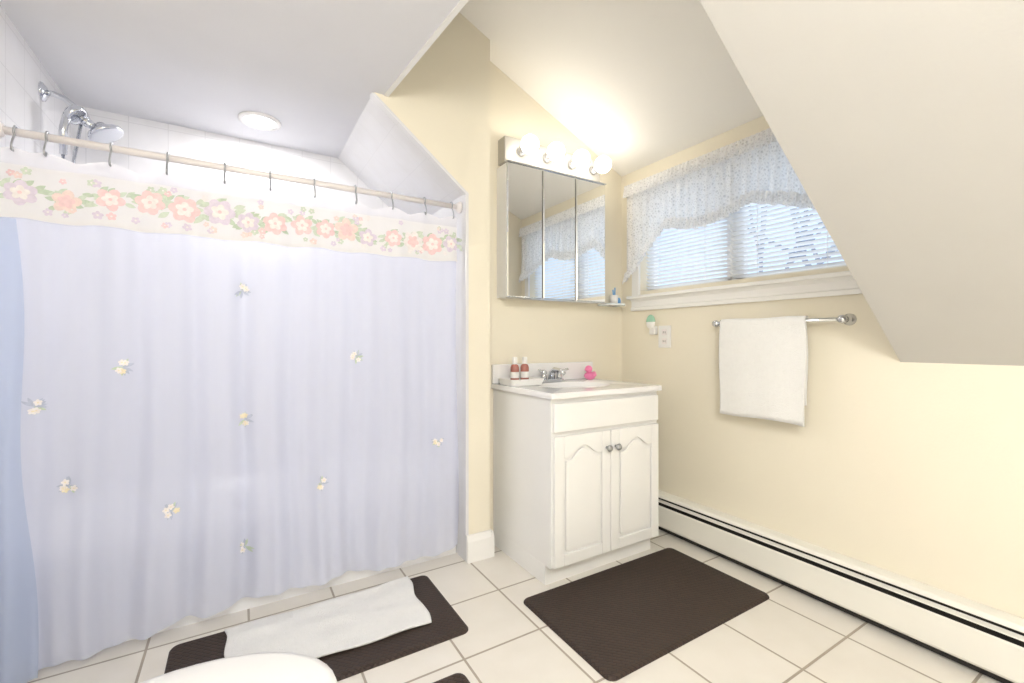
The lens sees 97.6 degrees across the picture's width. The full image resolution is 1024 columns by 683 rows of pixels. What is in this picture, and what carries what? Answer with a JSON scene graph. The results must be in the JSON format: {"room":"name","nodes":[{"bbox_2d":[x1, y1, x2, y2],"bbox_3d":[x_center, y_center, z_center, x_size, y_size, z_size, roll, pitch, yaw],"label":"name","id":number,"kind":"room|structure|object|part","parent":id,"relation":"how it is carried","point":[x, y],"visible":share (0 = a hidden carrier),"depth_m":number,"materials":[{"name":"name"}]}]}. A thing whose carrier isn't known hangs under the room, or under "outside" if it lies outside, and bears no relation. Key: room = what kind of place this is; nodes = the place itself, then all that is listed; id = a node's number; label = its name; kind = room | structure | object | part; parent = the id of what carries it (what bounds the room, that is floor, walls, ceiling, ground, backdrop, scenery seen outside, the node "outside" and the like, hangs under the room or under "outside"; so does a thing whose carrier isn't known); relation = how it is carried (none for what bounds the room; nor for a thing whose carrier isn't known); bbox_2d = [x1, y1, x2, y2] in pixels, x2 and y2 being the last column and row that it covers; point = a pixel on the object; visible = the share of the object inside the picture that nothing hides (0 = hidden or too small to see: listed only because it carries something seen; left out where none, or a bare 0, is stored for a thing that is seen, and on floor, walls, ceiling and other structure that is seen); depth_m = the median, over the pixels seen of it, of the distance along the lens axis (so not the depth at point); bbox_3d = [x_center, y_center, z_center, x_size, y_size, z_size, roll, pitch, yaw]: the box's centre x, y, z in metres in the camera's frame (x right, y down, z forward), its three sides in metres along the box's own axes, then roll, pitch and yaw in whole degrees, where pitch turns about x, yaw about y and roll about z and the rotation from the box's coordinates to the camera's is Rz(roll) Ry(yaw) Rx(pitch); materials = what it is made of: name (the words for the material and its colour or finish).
{"room":"bathroom","nodes":[
{"label":"bathroom","id":0,"kind":"room"},
{"bbox_2d":[0,5,70,161],"bbox_3d":[-1.848,-0.065,1.691,0.100,2.250,0.910,0,0,-31],"label":"wall","id":1,"kind":"structure","parent":0,"point":[21,70],"depth_m":1.58,"materials":[{"name":"tile"}]},
{"bbox_2d":[38,81,123,162],"bbox_3d":[-1.699,-0.340,1.776,0.242,1.312,0.150,0,0,-31],"label":"shower head","id":2,"kind":"object","parent":1,"relation":"attached to","point":[100,132],"visible":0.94,"depth_m":1.76},
{"bbox_3d":[-1.755,-0.935,1.754,0.114,0.073,0.022,0,0,-31],"label":"arm","id":3,"kind":"part","parent":2,"relation":"part of","materials":[{"name":"silver metal"}]},
{"bbox_2d":[71,106,387,208],"bbox_3d":[-1.255,-0.065,2.526,1.780,2.250,0.100,0,0,-31],"label":"wall","id":4,"kind":"structure","parent":0,"point":[139,133],"depth_m":2.31,"materials":[{"name":"tile"}]},
{"bbox_2d":[0,0,459,157],"bbox_3d":[-0.444,-1.110,0.643,1.410,0.080,4.160,0,0,-31],"label":"ceiling","id":5,"kind":"structure","parent":0,"point":[314,67],"depth_m":1.68,"materials":[{"name":"paint"}]},
{"bbox_2d":[238,111,280,130],"bbox_3d":[-1.221,-1.065,2.172,0.184,0.009,0.184,0,0,-31],"label":"recessed light","id":6,"kind":"object","parent":5,"relation":"in","point":[257,120],"visible":1,"depth_m":2.16,"materials":[{"name":"white glass"}]},
{"bbox_2d":[0,122,461,212],"bbox_3d":[-0.930,-0.660,1.799,1.578,0.056,0.056,0,0,-31],"label":"shower curtain rod","id":7,"kind":"object","parent":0,"point":[4,130],"depth_m":1.66,"materials":[{"name":"white metal"}]},
{"bbox_2d":[0,125,461,682],"bbox_3d":[-0.900,0.185,1.766,1.590,1.730,0.127,0,0,-31],"label":"shower curtain","id":8,"kind":"object","parent":7,"relation":"hanging from","point":[214,395],"visible":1,"depth_m":1.64,"materials":[{"name":"fabric"}]},
{"bbox_2d":[338,12,489,560],"bbox_3d":[-0.562,-0.391,2.414,0.568,2.902,0.810,0,0,-31],"label":"wall","id":9,"kind":"structure","parent":0,"point":[443,100],"depth_m":2.18,"materials":[{"name":"beige paint"}]},
{"bbox_2d":[369,93,468,535],"bbox_3d":[-0.414,-0.069,2.049,0.459,1.998,0.039,0,0,-31],"label":"trim","id":10,"kind":"structure","parent":9,"relation":"attached to","point":[465,195],"depth_m":2.15,"materials":[{"name":"white paint"}]},
{"bbox_2d":[384,0,468,96],"bbox_3d":[-0.166,-1.109,1.426,0.020,0.085,1.295,0,0,-36],"label":"trim","id":11,"kind":"structure","parent":9,"relation":"attached to","point":[461,3],"depth_m":1.61,"materials":[{"name":"white paint"}]},
{"bbox_2d":[466,529,493,563],"bbox_3d":[-0.180,0.995,2.225,0.144,0.130,0.124,0,0,-31],"label":"baseboard","id":12,"kind":"structure","parent":9,"relation":"attached to","point":[478,545],"depth_m":2.17,"materials":[{"name":"white paint"}]},
{"bbox_2d":[27,529,1000,682],"bbox_3d":[0.200,1.100,1.028,3.110,0.080,4.350,0,0,-31],"label":"floor","id":13,"kind":"structure","parent":0,"point":[792,636],"depth_m":1.54,"materials":[{"name":"tile"}]},
{"bbox_2d":[140,652,337,682],"bbox_3d":[-0.664,0.672,0.626,0.808,0.775,0.460,0,0,-31],"label":"toilet","id":14,"kind":"object","parent":13,"relation":"on","point":[265,667],"visible":1,"depth_m":0.86,"materials":[{"name":"white ceramic"}]},
{"bbox_2d":[125,546,455,641],"bbox_3d":[-1.130,0.875,2.129,1.574,0.370,0.702,0,0,-31],"label":"bathtub","id":15,"kind":"object","parent":13,"relation":"on","point":[244,603],"visible":0.02,"depth_m":1.86,"materials":[{"name":"white ceramic"}]},
{"bbox_2d":[164,575,467,681],"bbox_3d":[-0.665,1.054,1.591,0.927,0.012,0.460,0,0,-31],"label":"floor mat","id":16,"kind":"object","parent":13,"relation":"on","point":[446,624],"visible":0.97,"depth_m":1.54,"materials":[{"name":"brown fabric"}]},
{"bbox_2d":[224,576,431,657],"bbox_3d":[-0.656,1.039,1.649,0.686,0.018,0.358,0,0,-31],"label":"bath towel","id":17,"kind":"object","parent":16,"relation":"on","point":[350,621],"visible":0.87,"depth_m":1.64,"materials":[{"name":"white fabric"}]},
{"bbox_2d":[433,673,469,682],"bbox_3d":[-0.168,1.054,1.085,0.380,0.012,0.590,0,0,-31],"label":"floor mat","id":18,"kind":"object","parent":13,"relation":"on","point":[457,677],"visible":1,"depth_m":1.39,"materials":[{"name":"brown fabric"}]},
{"bbox_2d":[491,379,661,584],"bbox_3d":[0.327,0.640,2.277,0.681,0.840,0.559,0,0,-31],"label":"bathroom vanity","id":19,"kind":"object","parent":13,"relation":"on","point":[575,461],"visible":0.98,"depth_m":2.06,"materials":[{"name":"white wood"}]},
{"bbox_2d":[498,376,543,385],"bbox_3d":[0.048,0.204,2.300,0.204,0.032,0.160,0,0,-31],"label":"soap tray","id":20,"kind":"object","parent":19,"relation":"on","point":[506,380],"visible":0.98,"depth_m":2.24,"materials":[{"name":"white ceramic"}]},
{"bbox_2d":[510,357,518,379],"bbox_3d":[0.014,0.144,2.285,0.045,0.130,0.045,0,0,-31],"label":"soap bottle","id":21,"kind":"object","parent":20,"relation":"on","point":[514,369],"visible":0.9,"depth_m":2.27,"materials":[{"name":"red plastic"}]},
{"bbox_2d":[520,357,528,379],"bbox_3d":[0.065,0.144,2.316,0.045,0.130,0.045,0,0,-31],"label":"soap bottle","id":22,"kind":"object","parent":20,"relation":"on","point":[524,369],"visible":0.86,"depth_m":2.30,"materials":[{"name":"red plastic"}]},
{"bbox_2d":[538,367,568,381],"bbox_3d":[0.225,0.179,2.440,0.151,0.081,0.151,0,0,14],"label":"bathroom faucet","id":23,"kind":"object","parent":19,"relation":"on","point":[551,377],"visible":0.89,"depth_m":2.42,"materials":[{"name":"silver metal"}]},
{"bbox_3d":[0.216,0.212,2.455,0.156,0.016,0.052,0,0,-31],"label":"plate","id":24,"kind":"part","parent":23,"relation":"part of","materials":[{"name":"silver metal"}]},
{"bbox_3d":[0.241,0.174,2.414,0.040,0.070,0.133,0,0,-31],"label":"spout","id":25,"kind":"part","parent":23,"relation":"part of","materials":[{"name":"silver metal"}]},
{"bbox_2d":[491,379,661,399],"bbox_3d":[0.320,0.273,2.289,0.681,0.105,0.531,0,0,-31],"label":"countertop","id":26,"kind":"structure","parent":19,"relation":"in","point":[571,389],"depth_m":2.14,"materials":[{"name":"stone"}]},
{"bbox_3d":[0.314,0.688,1.990,0.320,0.560,0.018,0,0,-31],"label":"door frame","id":27,"kind":"part","parent":19,"relation":"part of","materials":[{"name":"white wood"}]},
{"bbox_3d":[0.315,0.688,1.988,0.196,0.436,0.011,0,0,-31],"label":"door panel","id":28,"kind":"part","parent":19,"relation":"part of","materials":[{"name":"white wood"}]},
{"bbox_2d":[584,365,596,379],"bbox_3d":[0.442,0.178,2.563,0.087,0.084,0.064,0,0,-31],"label":"rubber duck","id":29,"kind":"object","parent":19,"relation":"on","point":[589,375],"visible":1,"depth_m":2.54},
{"bbox_3d":[0.452,0.329,2.074,0.643,0.127,0.018,0,0,-31],"label":"false drawer","id":30,"kind":"part","parent":19,"relation":"part of","materials":[{"name":"white wood"}]},
{"bbox_3d":[0.590,0.688,2.158,0.320,0.560,0.018,0,0,-31],"label":"door frame","id":31,"kind":"part","parent":19,"relation":"part of","materials":[{"name":"white wood"}]},
{"bbox_3d":[0.592,0.688,2.155,0.196,0.436,0.011,0,0,-31],"label":"door panel","id":32,"kind":"part","parent":19,"relation":"part of","materials":[{"name":"white wood"}]},
{"bbox_2d":[524,548,768,680],"bbox_3d":[0.557,1.054,1.841,0.905,0.012,0.518,0,0,-31],"label":"floor mat","id":33,"kind":"object","parent":13,"relation":"on","point":[621,619],"visible":1,"depth_m":1.76,"materials":[{"name":"brown fabric"}]},
{"bbox_2d":[490,61,621,529],"bbox_3d":[0.232,-0.365,2.619,1.002,2.850,0.120,0,0,-31],"label":"wall","id":34,"kind":"structure","parent":0,"point":[538,331],"depth_m":2.51,"materials":[{"name":"beige paint"}]},
{"bbox_2d":[491,362,592,383],"bbox_3d":[0.187,0.170,2.507,0.681,0.100,0.020,0,0,-31],"label":"backsplash","id":35,"kind":"structure","parent":34,"relation":"attached to","point":[576,370],"depth_m":2.50,"materials":[{"name":"stone"}]},
{"bbox_2d":[497,159,605,303],"bbox_3d":[0.233,-0.569,2.481,0.671,0.699,0.114,0,0,-31],"label":"mirrored medicine cabinet","id":36,"kind":"object","parent":34,"relation":"attached to","point":[551,224],"visible":1,"depth_m":2.40,"materials":[{"name":"silver mirror"}]},
{"bbox_2d":[498,134,610,181],"bbox_3d":[0.257,-0.993,2.443,0.651,0.135,0.203,0,0,-31],"label":"vanity light bar","id":37,"kind":"object","parent":34,"relation":"attached to","point":[527,150],"visible":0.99,"depth_m":2.41,"materials":[{"name":"silver metal"}]},
{"bbox_2d":[517,146,525,156],"bbox_3d":[0.058,-0.995,2.335,0.052,0.052,0.040,0,0,-31],"label":"socket","id":38,"kind":"object","parent":37,"relation":"attached to","point":[520,153],"depth_m":2.33,"materials":[{"name":"silver metal"}]},
{"bbox_3d":[0.091,-1.002,2.279,0.094,0.094,0.094,0,0,-31],"label":"globe bulb","id":39,"kind":"part","parent":37,"relation":"part of","materials":[{"name":"white glass"}]},
{"bbox_2d":[543,153,550,162],"bbox_3d":[0.199,-0.995,2.420,0.052,0.052,0.040,0,0,-31],"label":"socket","id":40,"kind":"object","parent":37,"relation":"attached to","point":[546,159],"depth_m":2.42,"materials":[{"name":"silver metal"}]},
{"bbox_3d":[0.232,-1.002,2.365,0.094,0.094,0.094,0,0,-31],"label":"globe bulb","id":41,"kind":"part","parent":37,"relation":"part of","materials":[{"name":"white glass"}]},
{"bbox_2d":[568,160,575,169],"bbox_3d":[0.346,-0.995,2.510,0.052,0.052,0.040,0,0,-31],"label":"socket","id":42,"kind":"object","parent":37,"relation":"attached to","point":[571,166],"depth_m":2.51,"materials":[{"name":"silver metal"}]},
{"bbox_3d":[0.380,-1.002,2.455,0.094,0.094,0.094,0,0,-31],"label":"globe bulb","id":43,"kind":"part","parent":37,"relation":"part of","materials":[{"name":"white glass"}]},
{"bbox_2d":[589,165,596,174],"bbox_3d":[0.481,-0.995,2.592,0.052,0.052,0.040,0,0,-31],"label":"socket","id":44,"kind":"object","parent":37,"relation":"attached to","point":[592,170],"depth_m":2.59,"materials":[{"name":"silver metal"}]},
{"bbox_3d":[0.515,-1.002,2.537,0.094,0.094,0.094,0,0,-31],"label":"globe bulb","id":45,"kind":"part","parent":37,"relation":"part of","materials":[{"name":"white glass"}]},
{"bbox_2d":[598,303,624,306],"bbox_3d":[0.620,-0.221,2.709,0.154,0.012,0.126,0,0,-31],"label":"corner shelf","id":46,"kind":"object","parent":34,"relation":"attached to","point":[606,304],"visible":0.98,"depth_m":2.67,"materials":[{"name":"plastic"}]},
{"bbox_2d":[610,288,617,302],"bbox_3d":[0.614,-0.277,2.696,0.052,0.098,0.052,0,0,-31],"label":"toothbrush cup","id":47,"kind":"object","parent":46,"relation":"on","point":[613,298],"visible":0.83,"depth_m":2.68,"materials":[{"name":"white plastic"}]},
{"bbox_2d":[460,0,762,176],"bbox_3d":[0.425,-1.432,1.860,1.660,0.874,1.577,0,0,-31],"label":"ceiling","id":48,"kind":"structure","parent":0,"point":[640,83],"depth_m":2.11,"materials":[{"name":"white paint"}]},
{"bbox_2d":[622,116,1023,618],"bbox_3d":[1.578,-0.065,1.486,0.120,2.250,3.500,0,0,-31],"label":"wall","id":49,"kind":"structure","parent":0,"point":[912,470],"depth_m":1.76,"materials":[{"name":"beige paint"}]},
{"bbox_2d":[632,263,639,295],"bbox_3d":[1.054,-0.608,2.215,0.018,0.675,1.220,0,0,-31],"label":"window frame","id":50,"kind":"structure","parent":49,"relation":"attached to","point":[636,275],"depth_m":2.70,"materials":[{"name":"white paint"}]},
{"bbox_2d":[658,325,670,347],"bbox_3d":[0.864,-0.028,2.536,0.009,0.125,0.087,0,0,-31],"label":"wall outlet","id":51,"kind":"object","parent":49,"relation":"attached to","point":[664,332],"visible":1,"depth_m":2.53,"materials":[{"name":"white plastic"}]},
{"bbox_2d":[646,315,657,334],"bbox_3d":[0.807,-0.097,2.580,0.060,0.114,0.060,0,0,-31],"label":"night light","id":52,"kind":"object","parent":51,"relation":"attached to","point":[650,321],"visible":1,"depth_m":2.57,"materials":[{"name":"white plastic"}]},
{"bbox_2d":[622,128,815,283],"bbox_3d":[1.016,-0.640,2.203,0.094,0.596,1.273,0,0,-31],"label":"window valance","id":53,"kind":"object","parent":49,"relation":"attached to","point":[700,191],"visible":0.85,"depth_m":2.23,"materials":[{"name":"fabric"}]},
{"bbox_2d":[626,271,861,310],"bbox_3d":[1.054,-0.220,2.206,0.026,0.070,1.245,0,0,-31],"label":"window sill","id":54,"kind":"structure","parent":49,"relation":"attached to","point":[847,285],"depth_m":2.07,"materials":[{"name":"white paint"}]},
{"bbox_2d":[649,206,846,289],"bbox_3d":[1.138,-0.585,2.266,0.050,0.610,1.110,0,0,-31],"label":"window","id":55,"kind":"structure","parent":49,"relation":"in","point":[730,216],"depth_m":2.26,"materials":[{"name":"white paint"}]},
{"bbox_2d":[646,203,845,290],"bbox_3d":[1.099,-0.589,2.242,0.032,0.598,1.090,0,0,-31],"label":"window blinds","id":56,"kind":"object","parent":55,"relation":"attached to","point":[757,206],"visible":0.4,"depth_m":2.18,"materials":[{"name":"white plastic"}]},
{"bbox_2d":[712,313,856,326],"bbox_3d":[1.161,-0.087,1.982,0.076,0.048,0.588,0,0,-31],"label":"towel bar","id":57,"kind":"object","parent":49,"relation":"attached to","point":[849,319],"visible":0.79,"depth_m":1.76,"materials":[{"name":"silver metal"}]},
{"bbox_3d":[1.021,-0.087,2.212,0.076,0.048,0.048,0,0,-31],"label":"post","id":58,"kind":"part","parent":57,"relation":"part of","materials":[{"name":"silver metal"}]},
{"bbox_2d":[719,316,808,426],"bbox_3d":[1.116,0.121,2.008,0.068,0.458,0.391,0,0,-31],"label":"hand towel","id":59,"kind":"object","parent":57,"relation":"hanging from","point":[763,362],"visible":1,"depth_m":1.97,"materials":[{"name":"white fabric"}]},
{"bbox_3d":[1.302,-0.087,1.751,0.076,0.048,0.048,0,0,-31],"label":"post","id":60,"kind":"part","parent":57,"relation":"part of","materials":[{"name":"silver metal"}]},
{"bbox_2d":[658,490,1023,682],"bbox_3d":[1.495,0.954,1.438,0.069,0.204,3.204,0,0,-31],"label":"baseboard heater","id":61,"kind":"object","parent":49,"relation":"attached to","point":[989,641],"visible":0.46,"depth_m":1.68,"materials":[{"name":"metal"}]},
{"bbox_3d":[1.522,0.949,1.455,0.005,0.193,3.204,0,0,-31],"label":"plate","id":62,"kind":"part","parent":61,"relation":"part of","materials":[{"name":"metal"}]},
{"bbox_2d":[700,0,1023,365],"bbox_3d":[1.317,-0.537,0.426,1.628,1.225,1.960,0,0,-31],"label":"ceiling","id":63,"kind":"structure","parent":0,"point":[901,122],"depth_m":1.07,"materials":[{"name":"paint"}]},
{"label":"outside","id":64,"kind":"structure","parent":0,"visible":0},
{"bbox_3d":[10.551,4.160,14.022,27.400,0.200,37.000,0,0,-31],"label":"ground","id":65,"kind":"structure","parent":64,"visible":0},
{"bbox_2d":[748,206,837,271],"bbox_3d":[6.386,-1.102,7.586,7.718,10.331,7.836,0,0,-31],"label":"bare tree","id":66,"kind":"object","parent":65,"relation":"on","point":[748,206],"visible":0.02,"depth_m":8.33,"materials":[{"name":"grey plant"}]}
]}

